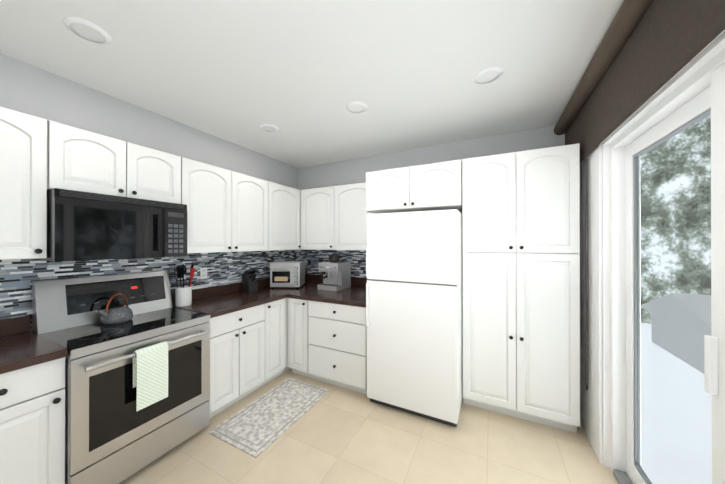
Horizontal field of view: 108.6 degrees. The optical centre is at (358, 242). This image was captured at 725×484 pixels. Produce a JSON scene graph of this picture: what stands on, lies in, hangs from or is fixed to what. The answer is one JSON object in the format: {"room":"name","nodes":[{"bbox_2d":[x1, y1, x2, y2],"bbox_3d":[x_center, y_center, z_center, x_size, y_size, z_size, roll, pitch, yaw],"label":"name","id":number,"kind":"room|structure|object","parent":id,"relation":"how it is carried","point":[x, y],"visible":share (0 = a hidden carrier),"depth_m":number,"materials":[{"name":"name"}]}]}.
{"room":"kitchen","nodes":[
{"label":"kitchen","id":0,"kind":"room"},
{"bbox_2d":[0,53,297,188],"bbox_3d":[-2.116,0.171,1.772,0.100,2.625,5.000,0,0,27],"label":"wall","id":1,"kind":"structure","parent":0,"point":[25,88],"depth_m":2.06,"materials":[{"name":"grey paint"}]},
{"bbox_2d":[0,107,46,259],"bbox_3d":[-2.065,-0.315,1.395,0.317,0.816,0.452,0,0,27],"label":"upper cabinet","id":2,"kind":"object","parent":1,"relation":"attached to","point":[23,197],"depth_m":1.44,"materials":[{"name":"white wood"}]},
{"bbox_2d":[44,119,179,203],"bbox_3d":[-1.794,-0.519,1.926,0.317,0.405,0.734,0,0,27],"label":"upper cabinet","id":3,"kind":"object","parent":1,"relation":"attached to","point":[76,159],"depth_m":1.75,"materials":[{"name":"white wood"}]},
{"bbox_2d":[32,188,186,261],"bbox_3d":[-1.738,-0.100,1.897,0.444,0.423,0.730,0,0,27],"label":"microwave","id":4,"kind":"object","parent":3,"relation":"attached to","point":[83,226],"visible":1,"depth_m":1.71,"materials":[{"name":"black plastic"}]},
{"bbox_2d":[0,250,297,331],"bbox_3d":[-1.625,0.341,2.615,0.006,0.530,3.050,0,0,27],"label":"backsplash","id":5,"kind":"structure","parent":1,"relation":"attached to","point":[18,277],"depth_m":2.14,"materials":[{"name":"tile"}]},
{"bbox_2d":[200,267,206,278],"bbox_3d":[-1.590,0.316,2.671,0.006,0.116,0.070,0,0,27],"label":"electrical outlet cover","id":6,"kind":"object","parent":5,"relation":"attached to","point":[203,273],"visible":1,"depth_m":2.67,"materials":[{"name":"white plastic"}]},
{"bbox_2d":[180,157,271,252],"bbox_3d":[-1.410,-0.312,2.677,0.317,0.816,0.948,0,0,27],"label":"upper cabinet","id":7,"kind":"object","parent":1,"relation":"attached to","point":[229,211],"depth_m":2.53,"materials":[{"name":"white wood"}]},
{"bbox_2d":[272,182,300,250],"bbox_3d":[-1.065,-0.310,3.354,0.317,0.816,0.572,0,0,27],"label":"upper cabinet","id":8,"kind":"object","parent":1,"relation":"attached to","point":[286,201],"depth_m":3.30,"materials":[{"name":"white wood"}]},
{"bbox_2d":[0,0,623,167],"bbox_3d":[-0.580,-1.183,0.991,3.550,0.080,5.200,0,0,27],"label":"ceiling","id":9,"kind":"structure","parent":0,"point":[300,74],"depth_m":1.64,"materials":[{"name":"white paint"}]},
{"bbox_2d":[63,16,111,44],"bbox_3d":[-1.462,-1.136,1.407,0.184,0.012,0.184,0,0,27],"label":"recessed light","id":10,"kind":"object","parent":9,"relation":"in","point":[67,21],"visible":0.9,"depth_m":1.36,"materials":[{"name":"white plastic"}]},
{"bbox_2d":[259,124,278,131],"bbox_3d":[-0.892,-1.133,2.587,0.184,0.012,0.184,0,0,27],"label":"recessed light","id":11,"kind":"object","parent":9,"relation":"in","point":[271,125],"visible":0.96,"depth_m":2.54,"materials":[{"name":"white plastic"}]},
{"bbox_2d":[346,101,367,112],"bbox_3d":[-0.015,-1.134,2.195,0.184,0.012,0.184,0,0,27],"label":"recessed light","id":12,"kind":"object","parent":9,"relation":"in","point":[365,105],"visible":0.94,"depth_m":2.14,"materials":[{"name":"white plastic"}]},
{"bbox_2d":[474,67,503,83],"bbox_3d":[0.885,-1.135,1.781,0.184,0.012,0.184,0,0,27],"label":"recessed light","id":13,"kind":"object","parent":9,"relation":"in","point":[497,69],"visible":0.96,"depth_m":1.73,"materials":[{"name":"white plastic"}]},
{"bbox_2d":[119,368,617,483],"bbox_3d":[-0.580,1.512,0.984,3.550,0.060,5.200,0,0,27],"label":"floor","id":14,"kind":"structure","parent":0,"point":[335,434],"depth_m":1.84,"materials":[{"name":"beige tile"}]},
{"bbox_2d":[0,357,64,483],"bbox_3d":[-1.913,1.043,1.336,0.640,0.880,0.412,0,0,27],"label":"base cabinet","id":15,"kind":"object","parent":14,"relation":"on","point":[32,424],"visible":0.94,"depth_m":1.29,"materials":[{"name":"white wood"}]},
{"bbox_2d":[0,315,67,373],"bbox_3d":[-1.914,0.533,1.338,0.637,0.140,0.412,0,0,27],"label":"countertop","id":16,"kind":"structure","parent":15,"relation":"on","point":[22,345],"depth_m":1.40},
{"bbox_2d":[32,270,210,483],"bbox_3d":[-1.590,0.866,1.835,0.717,1.235,0.762,0,0,27],"label":"range","id":17,"kind":"object","parent":14,"relation":"on","point":[137,391],"visible":0.96,"depth_m":1.66,"materials":[{"name":"silver metal"}]},
{"bbox_2d":[97,293,132,323],"bbox_3d":[-1.750,0.468,1.861,0.174,0.201,0.211,0,0,27],"label":"kettle","id":18,"kind":"object","parent":17,"relation":"on","point":[116,313],"visible":1,"depth_m":1.83,"materials":[{"name":"grey metal"}]},
{"bbox_2d":[209,303,268,417],"bbox_3d":[-1.346,1.045,2.477,0.612,0.880,0.596,0,0,27],"label":"base cabinet","id":19,"kind":"object","parent":14,"relation":"on","point":[248,351],"depth_m":2.33,"materials":[{"name":"white wood"}]},
{"bbox_2d":[208,378,329,457],"bbox_3d":[-0.734,1.481,2.320,0.530,0.006,0.920,0,0,27],"label":"rug","id":20,"kind":"object","parent":14,"relation":"on","point":[256,428],"visible":1,"depth_m":2.21,"materials":[{"name":"grey fabric"}]},
{"bbox_2d":[269,298,284,381],"bbox_3d":[-1.147,1.046,2.866,0.612,0.880,0.277,0,0,27],"label":"base cabinet","id":21,"kind":"object","parent":14,"relation":"on","point":[276,308],"depth_m":2.76,"materials":[{"name":"white wood"}]},
{"bbox_2d":[285,298,289,371],"bbox_3d":[-0.871,1.048,3.406,0.612,0.880,0.937,0,0,27],"label":"base cabinet","id":22,"kind":"object","parent":14,"relation":"on","point":[286,368],"depth_m":2.90,"materials":[{"name":"white wood"}]},
{"bbox_2d":[171,274,368,317],"bbox_3d":[-0.631,0.536,2.795,1.597,0.140,1.810,0,0,27],"label":"countertop","id":23,"kind":"structure","parent":22,"relation":"on","point":[216,301],"depth_m":2.73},
{"bbox_2d":[174,263,194,306],"bbox_3d":[-1.571,0.373,2.344,0.151,0.382,0.152,0,0,27],"label":"utensil crock","id":24,"kind":"object","parent":23,"relation":"on","point":[183,295],"visible":1,"depth_m":2.30,"materials":[{"name":"white ceramic"}]},
{"bbox_2d":[242,270,257,292],"bbox_3d":[-1.257,0.437,3.017,0.196,0.257,0.110,0,0,39],"label":"knife block","id":25,"kind":"object","parent":23,"relation":"on","point":[249,283],"visible":0.98,"depth_m":2.98,"materials":[{"name":"black wood"}]},
{"bbox_2d":[270,261,304,287],"bbox_3d":[-0.908,0.408,3.329,0.365,0.318,0.373,0,0,0],"label":"toaster oven","id":26,"kind":"object","parent":23,"relation":"on","point":[287,273],"visible":1,"depth_m":3.19,"materials":[{"name":"silver plastic"}]},
{"bbox_2d":[317,254,350,290],"bbox_3d":[-0.322,0.359,3.184,0.270,0.414,0.431,0,0,27],"label":"espresso machine","id":27,"kind":"object","parent":23,"relation":"on","point":[335,271],"visible":1,"depth_m":3.15,"materials":[{"name":"silver metal"}]},
{"bbox_2d":[287,298,366,394],"bbox_3d":[-0.167,1.047,3.051,0.995,0.880,0.930,0,0,27],"label":"base cabinet","id":28,"kind":"object","parent":14,"relation":"on","point":[326,342],"visible":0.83,"depth_m":2.64,"materials":[{"name":"white wood"}]},
{"bbox_2d":[366,209,462,426],"bbox_3d":[0.609,0.613,2.578,0.779,1.745,0.883,0,0,27],"label":"fridge","id":29,"kind":"object","parent":14,"relation":"on","point":[414,309],"visible":0.98,"depth_m":2.19,"materials":[{"name":"white metal"}]},
{"bbox_2d":[366,143,579,432],"bbox_3d":[0.998,0.371,2.614,1.780,2.230,0.650,0,0,27],"label":"pantry unit","id":30,"kind":"object","parent":14,"relation":"on","point":[520,211],"visible":1,"depth_m":2.14,"materials":[{"name":"white wood"}]},
{"bbox_2d":[298,125,564,213],"bbox_3d":[0.580,0.175,3.258,3.550,2.625,0.100,0,0,27],"label":"wall","id":31,"kind":"structure","parent":0,"point":[346,172],"depth_m":3.09,"materials":[{"name":"grey paint"}]},
{"bbox_2d":[298,250,366,277],"bbox_3d":[-0.214,0.343,3.603,1.609,0.530,0.006,0,0,27],"label":"backsplash","id":32,"kind":"structure","parent":31,"relation":"attached to","point":[312,259],"depth_m":3.67,"materials":[{"name":"tile"}]},
{"bbox_2d":[301,182,375,250],"bbox_3d":[-0.235,-0.310,3.417,1.135,0.815,0.345,0,0,27],"label":"upper cabinet","id":33,"kind":"object","parent":31,"relation":"attached to","point":[333,217],"visible":0.9,"depth_m":3.29,"materials":[{"name":"white wood"}]},
{"bbox_2d":[602,33,722,415],"bbox_3d":[0.934,0.167,0.214,0.150,2.625,5.000,0,0,27],"label":"wall","id":34,"kind":"structure","parent":0,"point":[602,319],"depth_m":1.74,"materials":[{"name":"grey paint"}]},
{"bbox_2d":[580,412,595,453],"bbox_3d":[0.862,1.435,0.248,0.012,0.090,4.998,0,0,27],"label":"baseboard","id":35,"kind":"structure","parent":34,"relation":"attached to","point":[588,432],"depth_m":1.96,"materials":[{"name":"white wood"}]},
{"bbox_2d":[580,30,724,467],"bbox_3d":[1.393,0.367,1.130,0.166,2.230,2.350,0,0,27],"label":"door frame","id":36,"kind":"structure","parent":34,"relation":"attached to","point":[597,423],"depth_m":1.75,"materials":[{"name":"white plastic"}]},
{"bbox_2d":[609,48,724,483],"bbox_3d":[1.304,0.417,0.928,0.122,2.130,1.710,0,0,27],"label":"sliding door","id":37,"kind":"structure","parent":34,"relation":"in","point":[696,97],"depth_m":1.37,"materials":[{"name":"clear glass"}]},
{"bbox_2d":[554,0,724,161],"bbox_3d":[1.311,-0.893,1.276,0.123,0.501,2.730,0,0,27],"label":"roller blind","id":38,"kind":"object","parent":37,"relation":"attached to","point":[646,51],"visible":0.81,"depth_m":1.24,"materials":[{"name":"brown fabric"}]},
{"bbox_2d":[585,155,588,389],"bbox_3d":[1.696,0.173,1.936,0.013,1.858,0.055,0,0,27],"label":"loop","id":39,"kind":"object","parent":38,"relation":"hanging from","point":[587,302],"visible":0.96,"depth_m":1.95,"materials":[{"name":"grey"}]},
{"label":"outside","id":40,"kind":"structure","parent":0,"visible":0},
{"bbox_2d":[640,115,710,323],"bbox_3d":[6.269,-3.527,-2.490,11.320,18.000,23.020,0,0,27],"label":"tree","id":41,"kind":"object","parent":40,"point":[676,238],"depth_m":8.38,"materials":[{"name":"green plant"}]},
{"bbox_2d":[641,323,711,483],"bbox_3d":[6.211,2.698,-2.487,11.400,0.050,23.000,0,0,27],"label":"snow","id":42,"kind":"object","parent":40,"point":[673,416],"depth_m":3.95,"materials":[{"name":"white snow"}]},
{"bbox_2d":[641,293,710,373],"bbox_3d":[8.647,1.917,5.141,3.400,1.550,3.200,0,0,27],"label":"neighbor house","id":43,"kind":"structure","parent":42,"relation":"on","point":[667,317],"depth_m":5.77,"materials":[{"name":"grey"}]}
]}

